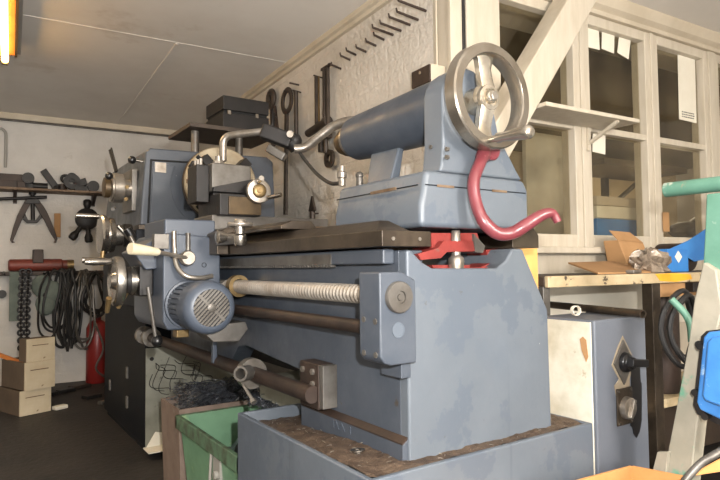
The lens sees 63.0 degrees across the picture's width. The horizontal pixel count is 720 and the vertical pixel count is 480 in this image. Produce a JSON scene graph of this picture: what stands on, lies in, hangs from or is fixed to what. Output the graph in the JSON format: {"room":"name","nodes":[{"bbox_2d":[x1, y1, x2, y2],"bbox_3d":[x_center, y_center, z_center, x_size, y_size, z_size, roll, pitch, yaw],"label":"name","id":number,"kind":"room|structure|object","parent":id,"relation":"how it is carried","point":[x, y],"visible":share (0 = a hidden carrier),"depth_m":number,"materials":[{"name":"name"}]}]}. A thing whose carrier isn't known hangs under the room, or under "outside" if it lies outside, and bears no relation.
{"room":"metal workshop","nodes":[
{"label":"metal workshop","id":0,"kind":"room"},
{"bbox_2d":[0,120,190,385],"bbox_3d":[-2.958,0.066,4.177,3.775,2.030,0.100,1,-3,-31],"label":"wall","id":1,"kind":"structure","parent":0,"point":[32,148],"depth_m":4.50,"materials":[{"name":"paint"}]},
{"bbox_2d":[0,127,7,167],"bbox_3d":[-2.938,-0.689,4.155,0.767,0.296,0.022,1,-3,-31],"label":"conduit","id":2,"kind":"object","parent":1,"relation":"attached to","point":[1,128],"visible":1,"depth_m":4.34,"materials":[{"name":"grey plastic"}]},
{"bbox_2d":[0,186,102,206],"bbox_3d":[-2.512,-0.324,4.287,1.360,0.100,0.199,1,-3,-31],"label":"shelf","id":3,"kind":"object","parent":1,"relation":"attached to","point":[93,194],"visible":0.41,"depth_m":4.36,"materials":[{"name":"brown wood"}]},
{"bbox_2d":[0,173,28,187],"bbox_3d":[-2.518,-0.425,4.277,0.190,0.100,0.100,1,-3,-31],"label":"block","id":4,"kind":"object","parent":3,"relation":"on","point":[6,180],"visible":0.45,"depth_m":4.23,"materials":[{"name":"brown metal"}]},
{"bbox_2d":[0,192,56,242],"bbox_3d":[-2.485,-0.173,4.344,0.450,0.391,0.057,1,-3,-31],"label":"gear puller","id":5,"kind":"object","parent":3,"relation":"hanging from","point":[32,199],"visible":0.99,"depth_m":4.36,"materials":[{"name":"brown metal"}]},
{"bbox_2d":[22,172,34,187],"bbox_3d":[-2.441,-0.430,4.323,0.080,0.112,0.160,1,-3,-31],"label":"roller","id":6,"kind":"object","parent":3,"relation":"on","point":[28,178],"visible":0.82,"depth_m":4.26,"materials":[{"name":"metal"}]},
{"bbox_2d":[32,183,47,188],"bbox_3d":[-2.378,-0.399,4.370,0.101,0.052,0.052,1,-3,-31],"label":"bar","id":7,"kind":"object","parent":3,"relation":"on","point":[35,185],"visible":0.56,"depth_m":4.35,"materials":[{"name":"metal"}]},
{"bbox_2d":[41,169,57,188],"bbox_3d":[-2.333,-0.453,4.446,0.148,0.167,0.060,1,-3,-31],"label":"lever","id":8,"kind":"object","parent":3,"relation":"on","point":[45,173],"visible":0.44,"depth_m":4.43,"materials":[{"name":"metal"}]},
{"bbox_2d":[63,173,80,189],"bbox_3d":[-2.186,-0.448,4.463,0.116,0.127,0.040,1,-3,-31],"label":"gear","id":9,"kind":"object","parent":3,"relation":"on","point":[71,177],"visible":1,"depth_m":4.45,"materials":[{"name":"metal"}]},
{"bbox_2d":[73,178,86,190],"bbox_3d":[-2.146,-0.421,4.510,0.095,0.104,0.100,1,-3,-31],"label":"chuck jaws","id":10,"kind":"object","parent":3,"relation":"on","point":[83,185],"visible":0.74,"depth_m":4.48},
{"bbox_2d":[68,199,97,242],"bbox_3d":[-2.138,-0.147,4.553,0.213,0.337,0.070,1,-3,-31],"label":"clamp","id":11,"kind":"object","parent":3,"relation":"hanging from","point":[86,224],"visible":0.91,"depth_m":4.54,"materials":[{"name":"metal"}]},
{"bbox_2d":[87,181,99,190],"bbox_3d":[-2.065,-0.410,4.545,0.084,0.084,0.100,1,-3,-31],"label":"bushing","id":12,"kind":"object","parent":3,"relation":"on","point":[92,185],"visible":0.94,"depth_m":4.50,"materials":[{"name":"metal"}]},
{"bbox_2d":[0,270,102,275],"bbox_3d":[-2.369,0.243,4.330,1.250,0.034,0.221,1,-3,-31],"label":"wall rack","id":13,"kind":"object","parent":1,"relation":"attached to","point":[3,273],"visible":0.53,"depth_m":4.30,"materials":[{"name":"brown metal"}]},
{"bbox_2d":[9,272,18,320],"bbox_3d":[-2.479,0.404,4.214,0.060,0.352,0.015,1,-3,-31],"label":"strap","id":14,"kind":"object","parent":13,"relation":"hanging from","point":[14,276],"visible":0.79,"depth_m":4.21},
{"bbox_2d":[17,268,32,350],"bbox_3d":[-2.400,0.513,4.206,0.097,0.620,0.053,1,-3,-31],"label":"chain","id":15,"kind":"object","parent":13,"relation":"hanging from","point":[22,324],"visible":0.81,"depth_m":4.20,"materials":[{"name":"metal"}]},
{"bbox_2d":[8,249,73,270],"bbox_3d":[-2.366,0.151,4.370,0.430,0.159,0.095,1,-3,-31],"label":"hydraulic ram","id":16,"kind":"object","parent":13,"relation":"on","point":[37,263],"visible":0.96,"depth_m":4.33,"materials":[{"name":"red metal"}]},
{"bbox_2d":[31,275,60,314],"bbox_3d":[-2.290,0.402,4.301,0.205,0.300,0.049,1,-3,-31],"label":"rag","id":17,"kind":"object","parent":13,"relation":"hanging from","point":[51,296],"visible":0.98,"depth_m":4.28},
{"bbox_2d":[37,269,69,336],"bbox_3d":[-2.247,0.466,4.320,0.221,0.510,0.079,1,-3,-31],"label":"cable coil","id":18,"kind":"object","parent":13,"relation":"hanging from","point":[43,319],"visible":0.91,"depth_m":4.28,"materials":[{"name":"rubber"}]},
{"bbox_2d":[52,268,82,348],"bbox_3d":[-2.155,0.503,4.340,0.207,0.596,0.124,1,-3,-31],"label":"cable coil","id":19,"kind":"object","parent":13,"relation":"hanging from","point":[71,271],"visible":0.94,"depth_m":4.32,"materials":[{"name":"black rubber"}]},
{"bbox_2d":[57,272,78,351],"bbox_3d":[-2.161,0.528,4.353,0.139,0.592,0.052,1,-3,-31],"label":"cable bundle","id":20,"kind":"object","parent":13,"relation":"hanging from","point":[68,343],"visible":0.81,"depth_m":4.33,"materials":[{"name":"black rubber"}]},
{"bbox_2d":[70,269,95,349],"bbox_3d":[-2.074,0.520,4.389,0.190,0.612,0.088,1,-3,-31],"label":"cable coil","id":21,"kind":"object","parent":13,"relation":"hanging from","point":[81,273],"visible":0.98,"depth_m":4.39,"materials":[{"name":"black rubber"}]},
{"bbox_2d":[81,271,104,317],"bbox_3d":[-1.998,0.411,4.435,0.204,0.356,0.083,1,-3,-31],"label":"cable coil","id":22,"kind":"object","parent":13,"relation":"hanging from","point":[91,275],"visible":0.82,"depth_m":4.42,"materials":[{"name":"rubber"}]},
{"bbox_2d":[54,213,60,236],"bbox_3d":[-2.315,-0.112,4.498,0.046,0.184,0.019,1,-3,-31],"label":"wooden strip","id":23,"kind":"object","parent":1,"relation":"attached to","point":[57,216],"visible":0.88,"depth_m":4.49,"materials":[{"name":"brown wood"}]},
{"bbox_2d":[0,118,168,136],"bbox_3d":[-2.947,-0.894,4.144,3.515,0.016,0.016,1,-3,-31],"label":"cable","id":24,"kind":"object","parent":1,"relation":"attached to","point":[4,119],"visible":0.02,"depth_m":4.60,"materials":[{"name":"plastic"}]},
{"bbox_2d":[0,111,176,134],"bbox_3d":[-2.947,-0.928,4.164,3.555,0.045,0.022,1,-3,-31],"label":"trim","id":25,"kind":"structure","parent":1,"relation":"attached to","point":[7,115],"depth_m":4.62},
{"bbox_2d":[199,0,433,391],"bbox_3d":[-0.511,0.016,3.656,0.100,2.030,3.296,1,-3,-31],"label":"wall","id":26,"kind":"structure","parent":0,"point":[372,78],"depth_m":2.82,"materials":[{"name":"paint"}]},
{"bbox_2d":[266,88,278,146],"bbox_3d":[-0.516,-0.741,3.540,0.055,0.360,0.194,1,-3,-31],"label":"wrench","id":27,"kind":"object","parent":26,"relation":"hanging from","point":[271,94],"visible":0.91,"depth_m":3.52,"materials":[{"name":"metal"}]},
{"bbox_2d":[281,87,293,214],"bbox_3d":[-0.408,-0.509,3.351,0.055,0.729,0.158,1,-3,-31],"label":"wrench","id":28,"kind":"object","parent":26,"relation":"hanging from","point":[288,90],"visible":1,"depth_m":3.35,"materials":[{"name":"metal"}]},
{"bbox_2d":[292,90,300,133],"bbox_3d":[-0.347,-0.676,3.252,0.055,0.310,0.024,1,-3,-31],"label":"hanging rod","id":29,"kind":"object","parent":26,"relation":"hanging from","point":[295,91],"visible":0.76,"depth_m":3.24,"materials":[{"name":"metal"}]},
{"bbox_2d":[205,0,392,123],"bbox_3d":[-0.557,-0.979,3.621,0.042,0.045,3.396,1,-3,-31],"label":"trim","id":30,"kind":"structure","parent":26,"relation":"attached to","point":[369,7],"depth_m":3.01,"materials":[{"name":"wood"}]},
{"bbox_2d":[309,196,318,218],"bbox_3d":[-0.236,-0.086,3.052,0.053,0.285,0.070,1,-3,-31],"label":"scraper","id":31,"kind":"object","parent":26,"relation":"hanging from","point":[312,208],"visible":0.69,"depth_m":3.04,"materials":[{"name":"metal"}]},
{"bbox_2d":[305,75,332,136],"bbox_3d":[-0.211,-0.699,3.014,0.065,0.304,0.233,1,-3,-31],"label":"wrench","id":32,"kind":"object","parent":26,"relation":"hanging from","point":[315,128],"visible":0.75,"depth_m":3.01,"materials":[{"name":"brown metal"}]},
{"bbox_2d":[318,63,334,167],"bbox_3d":[-0.156,-0.611,2.920,0.064,0.511,0.115,1,-3,-31],"label":"clamp","id":33,"kind":"object","parent":26,"relation":"hanging from","point":[323,145],"visible":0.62,"depth_m":2.90,"materials":[{"name":"metal"}]},
{"bbox_2d":[395,8,418,20],"bbox_3d":[0.186,-0.883,2.304,0.112,0.032,0.011,1,-3,-31],"label":"wall hook","id":34,"kind":"object","parent":26,"relation":"attached to","point":[397,11],"visible":1,"depth_m":2.30,"materials":[{"name":"brown metal"}]},
{"bbox_2d":[397,0,426,11],"bbox_3d":[0.200,-0.902,2.252,0.141,0.032,0.011,1,-3,-31],"label":"wall hook","id":35,"kind":"object","parent":26,"relation":"attached to","point":[399,1],"visible":1,"depth_m":2.25,"materials":[{"name":"brown metal"}]},
{"bbox_2d":[412,64,445,88],"bbox_3d":[0.255,-0.606,2.200,0.080,0.069,0.113,1,-3,-31],"label":"switch box","id":36,"kind":"object","parent":26,"relation":"attached to","point":[426,74],"visible":0.75,"depth_m":2.16,"materials":[{"name":"brown metal"}]},
{"bbox_2d":[0,0,719,129],"bbox_3d":[0.266,-1.135,1.932,7.000,0.100,7.350,1,-3,-31],"label":"ceiling","id":37,"kind":"structure","parent":0,"point":[62,70],"depth_m":3.14,"materials":[{"name":"paint"}]},
{"bbox_2d":[0,0,22,64],"bbox_3d":[-1.510,-0.985,2.514,0.120,0.108,1.244,1,-3,-31],"label":"ceiling light","id":38,"kind":"object","parent":37,"relation":"attached to","point":[11,11],"visible":1,"depth_m":2.67,"materials":[{"name":"grey plastic"}]},
{"bbox_2d":[10,55,13,112],"bbox_3d":[-0.774,-1.098,1.313,0.020,0.004,7.150,1,-3,-31],"label":"trim","id":39,"kind":"structure","parent":37,"relation":"attached to","point":[11,56],"depth_m":3.63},
{"bbox_2d":[117,43,177,123],"bbox_3d":[-1.457,-0.977,3.908,0.016,0.004,1.985,1,-3,-31],"label":"trim","id":40,"kind":"structure","parent":37,"relation":"attached to","point":[176,44],"depth_m":3.62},
{"bbox_2d":[23,15,285,62],"bbox_3d":[-1.944,-1.036,2.456,3.535,0.002,0.012,1,-3,-31],"label":"trim","id":41,"kind":"structure","parent":37,"relation":"attached to","point":[23,15],"depth_m":2.97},
{"bbox_2d":[494,0,596,155],"bbox_3d":[0.667,-0.651,2.245,0.677,0.856,0.105,1,-3,-31],"label":"brace","id":42,"kind":"object","parent":37,"relation":"attached to","point":[553,37],"visible":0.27,"depth_m":2.23,"materials":[{"name":"beige wood"}]},
{"bbox_2d":[0,381,719,479],"bbox_3d":[0.290,0.993,1.839,7.000,0.100,7.350,1,-3,-31],"label":"floor","id":43,"kind":"structure","parent":0,"point":[79,441],"depth_m":2.85,"materials":[{"name":"concrete"}]},
{"bbox_2d":[0,386,50,416],"bbox_3d":[-2.062,0.972,3.608,0.301,0.145,0.181,-2,-3,35],"label":"cardboard box","id":44,"kind":"object","parent":43,"relation":"on","point":[19,403],"visible":0.86,"depth_m":3.52,"materials":[{"name":"brown cardboard"}]},
{"bbox_2d":[1,357,54,390],"bbox_3d":[-2.045,0.817,3.625,0.301,0.164,0.176,-2,-3,35],"label":"wooden box","id":45,"kind":"object","parent":44,"relation":"on","point":[23,376],"visible":0.91,"depth_m":3.54,"materials":[{"name":"brown wood"}]},
{"bbox_2d":[0,353,19,361],"bbox_3d":[-2.174,0.724,3.620,0.217,0.083,0.022,-1,-3,10],"label":"plank","id":46,"kind":"object","parent":45,"relation":"on","point":[6,357],"visible":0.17,"depth_m":3.61,"materials":[{"name":"orange wood"}]},
{"bbox_2d":[19,336,54,362],"bbox_3d":[-1.966,0.664,3.582,0.101,0.136,0.165,-2,-3,35],"label":"wooden box","id":47,"kind":"object","parent":45,"relation":"on","point":[33,349],"visible":1,"depth_m":3.54,"materials":[{"name":"brown wood"}]},
{"bbox_2d":[52,404,67,409],"bbox_3d":[-1.857,1.034,3.641,0.047,0.022,0.078,-2,-3,33],"label":"scrap","id":48,"kind":"object","parent":43,"relation":"on","point":[61,406],"visible":1,"depth_m":3.62,"materials":[{"name":"paper"}]},
{"bbox_2d":[56,387,75,393],"bbox_3d":[-2.071,1.059,4.142,0.067,0.022,0.112,-2,-3,33],"label":"scrap","id":49,"kind":"object","parent":43,"relation":"on","point":[69,389],"visible":0.91,"depth_m":4.12,"materials":[{"name":"metal"}]},
{"bbox_2d":[68,383,91,389],"bbox_3d":[-2.036,1.064,4.276,0.080,0.022,0.134,-2,-3,33],"label":"scrap","id":50,"kind":"object","parent":43,"relation":"on","point":[82,385],"visible":0.86,"depth_m":4.25,"materials":[{"name":"brown metal"}]},
{"bbox_2d":[82,393,101,399],"bbox_3d":[-1.796,1.047,3.940,0.067,0.022,0.112,-2,-3,33],"label":"scrap","id":51,"kind":"object","parent":43,"relation":"on","point":[93,395],"visible":1,"depth_m":3.91,"materials":[{"name":"metal"}]},
{"bbox_2d":[86,312,104,383],"bbox_3d":[-1.988,0.801,4.482,0.181,0.565,0.198,1,-3,-31],"label":"fire extinguisher","id":52,"kind":"object","parent":43,"relation":"on","point":[95,354],"visible":0.77,"depth_m":4.42,"materials":[{"name":"red"}]},
{"bbox_2d":[161,396,249,479],"bbox_3d":[-0.599,0.805,2.357,0.328,0.339,0.240,1,-3,-34],"label":"crate","id":53,"kind":"object","parent":43,"relation":"on","point":[174,468],"visible":0.36,"depth_m":2.26,"materials":[{"name":"wood"}]},
{"bbox_2d":[166,374,257,408],"bbox_3d":[-0.589,0.623,2.383,0.353,0.121,0.239,1,-3,-32],"label":"heap","id":54,"kind":"object","parent":53,"relation":"in","point":[198,395],"visible":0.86,"depth_m":2.32,"materials":[{"name":"metal"}]},
{"bbox_2d":[175,404,266,479],"bbox_3d":[-0.350,0.793,2.001,0.380,0.327,0.594,1,-3,-34],"label":"bin","id":55,"kind":"object","parent":43,"relation":"on","point":[207,435],"visible":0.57,"depth_m":2.05,"materials":[{"name":"metal"}]},
{"bbox_2d":[228,388,278,452],"bbox_3d":[-0.348,0.667,2.017,0.292,0.266,0.495,1,-3,-34],"label":"heap","id":56,"kind":"object","parent":55,"relation":"in","point":[261,402],"visible":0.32,"depth_m":2.10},
{"bbox_2d":[76,42,593,479],"bbox_3d":[-0.611,0.254,2.333,1.054,1.441,3.055,1,-3,-34],"label":"lathe","id":57,"kind":"object","parent":43,"relation":"on","point":[411,329],"visible":1,"depth_m":1.42,"materials":[{"name":"paint"}]},
{"bbox_2d":[149,357,211,394],"bbox_3d":[-0.853,0.641,2.813,0.304,0.234,0.007,1,-3,-34],"label":"strings","id":58,"kind":"object","parent":57,"relation":"hanging from","point":[194,365],"visible":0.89,"depth_m":2.80,"materials":[{"name":"metal"}]},
{"bbox_2d":[194,289,229,326],"bbox_3d":[-0.424,0.195,1.685,0.112,0.112,0.006,1,-3,-34],"label":"fan grille","id":59,"kind":"object","parent":57,"relation":"attached to","point":[211,306],"depth_m":1.68,"materials":[{"name":"grey metal"}]},
{"bbox_2d":[168,122,265,154],"bbox_3d":[-0.703,-0.467,3.023,0.460,0.150,0.350,1,-3,-34],"label":"shelf","id":60,"kind":"object","parent":57,"relation":"on","point":[195,133],"visible":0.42,"depth_m":2.95,"materials":[{"name":"black metal"}]},
{"bbox_2d":[206,95,268,128],"bbox_3d":[-0.646,-0.629,3.099,0.250,0.177,0.255,1,-3,-34],"label":"drawer box","id":61,"kind":"object","parent":60,"relation":"on","point":[227,111],"visible":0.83,"depth_m":3.00,"materials":[{"name":"metal"}]},
{"bbox_2d":[219,116,352,186],"bbox_3d":[-0.148,-0.284,1.957,0.393,0.313,0.746,1,-3,-34],"label":"pipe","id":62,"kind":"object","parent":57,"relation":"attached to","point":[289,140],"visible":0.92,"depth_m":2.12,"materials":[{"name":"metal"}]},
{"bbox_2d":[238,403,593,479],"bbox_3d":[0.126,0.696,1.537,0.682,0.472,0.638,1,-3,-34],"label":"tray","id":63,"kind":"object","parent":57,"relation":"attached to","point":[286,442],"depth_m":1.35,"materials":[{"name":"blue metal"}]},
{"bbox_2d":[521,248,537,286],"bbox_3d":[0.496,0.476,1.713,0.075,0.917,0.020,1,-3,-34],"label":"board","id":64,"kind":"object","parent":43,"relation":"on","point":[531,254],"visible":0.02,"depth_m":1.73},
{"bbox_2d":[522,132,563,233],"bbox_3d":[1.075,0.180,3.324,0.370,1.638,0.030,1,-3,-31],"label":"board","id":65,"kind":"object","parent":43,"relation":"on","point":[542,153],"visible":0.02,"depth_m":3.31,"materials":[{"name":"wood"}]},
{"bbox_2d":[547,312,648,474],"bbox_3d":[0.688,0.574,1.665,0.248,0.713,0.236,1,-3,-34],"label":"base cabinet","id":66,"kind":"object","parent":43,"relation":"on","point":[598,363],"visible":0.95,"depth_m":1.60,"materials":[{"name":"metal"}]},
{"bbox_2d":[550,301,645,317],"bbox_3d":[0.699,0.211,1.812,0.023,0.023,0.460,0,-3,-17],"label":"pipe","id":67,"kind":"object","parent":66,"relation":"on","point":[637,313],"visible":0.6,"depth_m":1.73,"materials":[{"name":"metal"}]},
{"bbox_2d":[538,270,719,468],"bbox_3d":[1.392,0.543,2.439,2.105,0.827,0.361,1,-3,-31],"label":"workbench","id":68,"kind":"object","parent":43,"relation":"on","point":[661,407],"visible":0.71,"depth_m":2.07,"materials":[{"name":"yellow paint"}]},
{"bbox_2d":[568,261,653,273],"bbox_3d":[0.909,0.100,2.160,0.360,0.046,0.212,1,-3,-31],"label":"cardboard sheet","id":69,"kind":"object","parent":68,"relation":"on","point":[598,267],"visible":0.93,"depth_m":2.13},
{"bbox_2d":[604,230,644,264],"bbox_3d":[1.102,0.047,2.416,0.189,0.170,0.109,1,-3,-31],"label":"cardboard box","id":70,"kind":"object","parent":68,"relation":"on","point":[619,250],"visible":0.54,"depth_m":2.39,"materials":[{"name":"brown cardboard"}]},
{"bbox_2d":[629,247,671,272],"bbox_3d":[1.081,0.073,2.188,0.192,0.095,0.119,1,-3,-31],"label":"wrapper","id":71,"kind":"object","parent":68,"relation":"on","point":[651,259],"visible":0.87,"depth_m":2.15,"materials":[{"name":"metal"}]},
{"bbox_2d":[660,297,681,393],"bbox_3d":[1.176,0.387,2.297,0.132,0.401,0.132,1,-3,-31],"label":"canister","id":72,"kind":"object","parent":68,"relation":"on","point":[672,379],"visible":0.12,"depth_m":2.23,"materials":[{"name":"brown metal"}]},
{"bbox_2d":[664,371,683,407],"bbox_3d":[1.460,0.611,2.518,1.705,0.032,0.287,1,-3,-31],"label":"shelf","id":73,"kind":"object","parent":68,"relation":"attached to","point":[670,400],"depth_m":2.18,"materials":[{"name":"wood"}]},
{"bbox_2d":[658,288,694,368],"bbox_3d":[1.115,0.305,2.021,0.228,0.278,0.058,1,-3,-31],"label":"hose","id":74,"kind":"object","parent":68,"relation":"hanging from","point":[687,298],"visible":0.55,"depth_m":1.98,"materials":[{"name":"rubber"}]},
{"bbox_2d":[655,243,697,270],"bbox_3d":[1.364,0.074,2.547,0.120,0.120,0.130,1,-3,-31],"label":"drum","id":75,"kind":"object","parent":68,"relation":"on","point":[691,265],"visible":0.21,"depth_m":2.52,"materials":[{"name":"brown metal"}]},
{"bbox_2d":[658,229,704,271],"bbox_3d":[1.322,0.039,2.392,0.387,0.178,0.048,1,-3,-31],"label":"packet","id":76,"kind":"object","parent":68,"relation":"on","point":[693,249],"visible":0.77,"depth_m":2.41,"materials":[{"name":"plastic"}]},
{"bbox_2d":[577,459,719,479],"bbox_3d":[0.704,0.716,1.355,0.615,0.403,0.216,1,-3,-34],"label":"cardboard box","id":77,"kind":"object","parent":43,"relation":"on","point":[629,472],"visible":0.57,"depth_m":1.41,"materials":[{"name":"cardboard"}]},
{"bbox_2d":[653,176,719,479],"bbox_3d":[0.966,0.381,1.407,0.348,1.085,0.599,1,-3,-34],"label":"stand","id":78,"kind":"object","parent":43,"relation":"on","point":[687,441],"visible":0.8,"depth_m":1.40,"materials":[{"name":"metal"}]},
{"bbox_2d":[691,329,719,425],"bbox_3d":[0.806,0.312,1.296,0.047,0.259,0.162,1,-3,-34],"label":"housing","id":79,"kind":"object","parent":78,"relation":"attached to","point":[706,393],"visible":1,"depth_m":1.31,"materials":[{"name":"paint"}]},
{"bbox_2d":[681,447,719,479],"bbox_3d":[0.742,0.464,1.234,0.140,0.093,0.027,0,-3,-7],"label":"pipe","id":80,"kind":"object","parent":79,"relation":"attached to","point":[700,463],"visible":1,"depth_m":1.23,"materials":[{"name":"metal"}]},
{"bbox_2d":[433,0,688,371],"bbox_3d":[1.698,-0.038,2.994,3.225,2.030,0.100,1,-3,-31],"label":"wall","id":81,"kind":"structure","parent":0,"point":[441,4],"depth_m":2.21,"materials":[{"name":"paint"}]},
{"bbox_2d":[435,0,437,64],"bbox_3d":[0.288,-0.833,2.220,0.007,0.385,0.008,1,-3,-31],"label":"wire","id":82,"kind":"object","parent":81,"relation":"attached to","point":[436,32],"visible":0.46,"depth_m":2.22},
{"bbox_2d":[447,0,461,66],"bbox_3d":[0.356,-0.061,2.128,0.055,2.030,0.020,1,-3,-31],"label":"trim","id":83,"kind":"structure","parent":81,"relation":"attached to","point":[454,11],"depth_m":2.15,"materials":[{"name":"beige wood"}]},
{"bbox_2d":[461,0,465,49],"bbox_3d":[0.384,-0.509,2.165,0.018,1.129,0.018,1,-3,-31],"label":"conduit","id":84,"kind":"object","parent":81,"relation":"attached to","point":[462,1],"visible":0.02,"depth_m":2.17,"materials":[{"name":"metal"}]},
{"bbox_2d":[465,0,500,90],"bbox_3d":[0.469,-0.059,2.194,0.168,2.030,0.022,1,-3,-31],"label":"trim","id":85,"kind":"structure","parent":81,"relation":"attached to","point":[482,24],"depth_m":2.22,"materials":[{"name":"beige wood"}]},
{"bbox_2d":[499,0,583,246],"bbox_3d":[0.705,-0.476,2.396,0.500,1.015,0.072,1,-3,-31],"label":"window","id":86,"kind":"structure","parent":81,"relation":"in","point":[573,236],"depth_m":2.48,"materials":[{"name":"beige wood"}]},
{"bbox_2d":[537,246,605,253],"bbox_3d":[1.842,0.057,2.981,2.990,0.027,0.060,1,-3,-31],"label":"trim","id":87,"kind":"structure","parent":81,"relation":"attached to","point":[542,249],"depth_m":2.36,"materials":[{"name":"beige wood"}]},
{"bbox_2d":[578,26,588,246],"bbox_3d":[0.929,-0.472,2.531,0.024,1.015,0.088,1,-3,-31],"label":"trim","id":88,"kind":"structure","parent":81,"relation":"attached to","point":[580,34],"depth_m":2.49,"materials":[{"name":"beige wood"}]},
{"bbox_2d":[531,101,639,150],"bbox_3d":[0.876,-0.442,2.356,0.553,0.116,0.166,1,-3,-31],"label":"shelf","id":89,"kind":"object","parent":81,"relation":"attached to","point":[545,111],"visible":0.77,"depth_m":2.35,"materials":[{"name":"beige wood"}]},
{"bbox_2d":[583,15,655,247],"bbox_3d":[1.145,-0.469,2.657,0.476,1.015,0.072,1,-3,-31],"label":"window","id":90,"kind":"structure","parent":81,"relation":"in","point":[641,137],"depth_m":2.73,"materials":[{"name":"beige wood"}]},
{"bbox_2d":[588,28,599,49],"bbox_3d":[1.032,-0.895,2.604,0.085,0.097,0.002,1,-3,-31],"label":"paper note","id":91,"kind":"object","parent":90,"relation":"attached to","point":[593,35],"visible":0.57,"depth_m":2.60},
{"bbox_2d":[592,134,605,154],"bbox_3d":[1.054,-0.432,2.594,0.091,0.105,0.002,1,-3,-31],"label":"paper note","id":92,"kind":"object","parent":90,"relation":"attached to","point":[598,146],"visible":0.57,"depth_m":2.59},
{"bbox_2d":[601,32,613,53],"bbox_3d":[1.121,-0.899,2.657,0.093,0.102,0.002,1,-3,-31],"label":"paper note","id":93,"kind":"object","parent":90,"relation":"attached to","point":[607,44],"visible":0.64,"depth_m":2.65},
{"bbox_2d":[617,37,630,58],"bbox_3d":[1.219,-0.896,2.716,0.102,0.116,0.002,1,-3,-31],"label":"paper note","id":94,"kind":"object","parent":90,"relation":"attached to","point":[623,49],"visible":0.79,"depth_m":2.71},
{"bbox_2d":[538,255,703,273],"bbox_3d":[1.831,0.116,3.000,2.988,0.080,0.013,1,-3,-31],"label":"trim","id":95,"kind":"structure","parent":81,"relation":"attached to","point":[547,264],"depth_m":2.40,"materials":[{"name":"beige wood"}]},
{"bbox_2d":[550,284,695,321],"bbox_3d":[1.145,0.281,2.583,1.388,0.210,0.011,1,-3,-31],"label":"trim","id":96,"kind":"structure","parent":81,"relation":"attached to","point":[629,296],"depth_m":2.51,"materials":[{"name":"wood"}]},
{"bbox_2d":[545,0,719,55],"bbox_3d":[1.752,-1.012,2.982,3.170,0.085,0.061,1,-3,-31],"label":"trim","id":97,"kind":"structure","parent":81,"relation":"attached to","point":[623,12],"depth_m":2.75,"materials":[{"name":"wood"}]},
{"bbox_2d":[649,33,659,245],"bbox_3d":[1.357,-0.466,2.785,0.020,1.015,0.088,1,-3,-31],"label":"trim","id":98,"kind":"structure","parent":81,"relation":"attached to","point":[650,34],"depth_m":2.75,"materials":[{"name":"beige wood"}]},
{"bbox_2d":[653,35,711,243],"bbox_3d":[1.568,-0.463,2.908,0.468,1.015,0.072,1,-3,-31],"label":"window","id":99,"kind":"structure","parent":81,"relation":"in","point":[700,145],"depth_m":2.98,"materials":[{"name":"beige wood"}]},
{"bbox_2d":[662,212,669,231],"bbox_3d":[1.436,-0.085,2.759,0.050,0.090,0.002,1,-3,-31],"label":"tape patch","id":100,"kind":"object","parent":99,"relation":"attached to","point":[665,216],"visible":1,"depth_m":2.76,"materials":[{"name":"brown cardboard"}]},
{"bbox_2d":[677,55,696,122],"bbox_3d":[1.649,-0.782,2.964,0.157,0.373,0.004,1,-3,-31],"label":"printed sheet","id":101,"kind":"object","parent":99,"relation":"attached to","point":[686,81],"visible":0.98,"depth_m":2.96,"materials":[{"name":"paper"}]},
{"bbox_2d":[707,51,719,193],"bbox_3d":[1.795,-0.460,3.043,0.060,1.015,0.090,1,-3,-31],"label":"trim","id":102,"kind":"structure","parent":81,"relation":"attached to","point":[713,121],"depth_m":3.01,"materials":[{"name":"beige wood"}]},
{"bbox_2d":[715,54,719,171],"bbox_3d":[2.070,-0.456,3.206,0.580,1.015,0.072,1,-3,-31],"label":"window","id":103,"kind":"structure","parent":81,"relation":"in","point":[717,57],"depth_m":3.05,"materials":[{"name":"beige wood"}]},
{"bbox_3d":[1.664,0.015,3.169,3.105,0.040,0.239,1,-3,-31],"label":"trim","id":104,"kind":"structure","parent":81,"relation":"attached to","visible":0},
{"bbox_2d":[593,218,636,235],"bbox_3d":[1.195,-0.054,2.882,0.330,0.083,0.180,1,-3,-31],"label":"book","id":105,"kind":"object","parent":104,"relation":"on","point":[601,226],"visible":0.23,"depth_m":2.78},
{"bbox_2d":[593,205,635,219],"bbox_3d":[1.188,-0.126,2.882,0.315,0.058,0.180,1,-3,-31],"label":"book","id":106,"kind":"object","parent":105,"relation":"on","point":[604,212],"visible":0.38,"depth_m":2.79,"materials":[{"name":"paper"}]},
{"bbox_2d":[593,196,635,207],"bbox_3d":[1.181,-0.179,2.880,0.300,0.043,0.180,1,-3,-31],"label":"book","id":107,"kind":"object","parent":106,"relation":"on","point":[597,200],"visible":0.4,"depth_m":2.79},
{"bbox_2d":[668,217,695,237],"bbox_3d":[1.863,-0.072,3.291,0.374,0.144,0.152,1,-3,-31],"label":"bundle","id":108,"kind":"object","parent":104,"relation":"on","point":[680,229],"visible":0.38,"depth_m":3.19,"materials":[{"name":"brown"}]},
{"bbox_2d":[509,151,676,236],"bbox_3d":[1.183,0.010,3.961,3.125,2.030,0.100,1,-3,-31],"label":"wall","id":109,"kind":"structure","parent":0,"point":[616,187],"depth_m":4.38,"materials":[{"name":"paint"}]},
{"bbox_2d":[592,157,686,197],"bbox_3d":[1.786,-0.318,4.033,0.893,0.360,0.419,1,-3,-31],"label":"wall shelf","id":110,"kind":"object","parent":109,"relation":"attached to","point":[605,168],"visible":0.43,"depth_m":4.00,"materials":[{"name":"wood"}]},
{"bbox_2d":[500,26,719,168],"bbox_3d":[1.380,-0.806,3.667,3.105,0.430,0.675,1,-3,-31],"label":"boards","id":111,"kind":"object","parent":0,"point":[610,77],"visible":0.17,"depth_m":3.35,"materials":[{"name":"wood"}]},
{"bbox_2d":[676,169,694,222],"bbox_3d":[3.806,-0.074,2.700,0.102,2.030,4.950,1,-3,-31],"label":"wall","id":112,"kind":"structure","parent":0,"point":[685,203],"depth_m":4.67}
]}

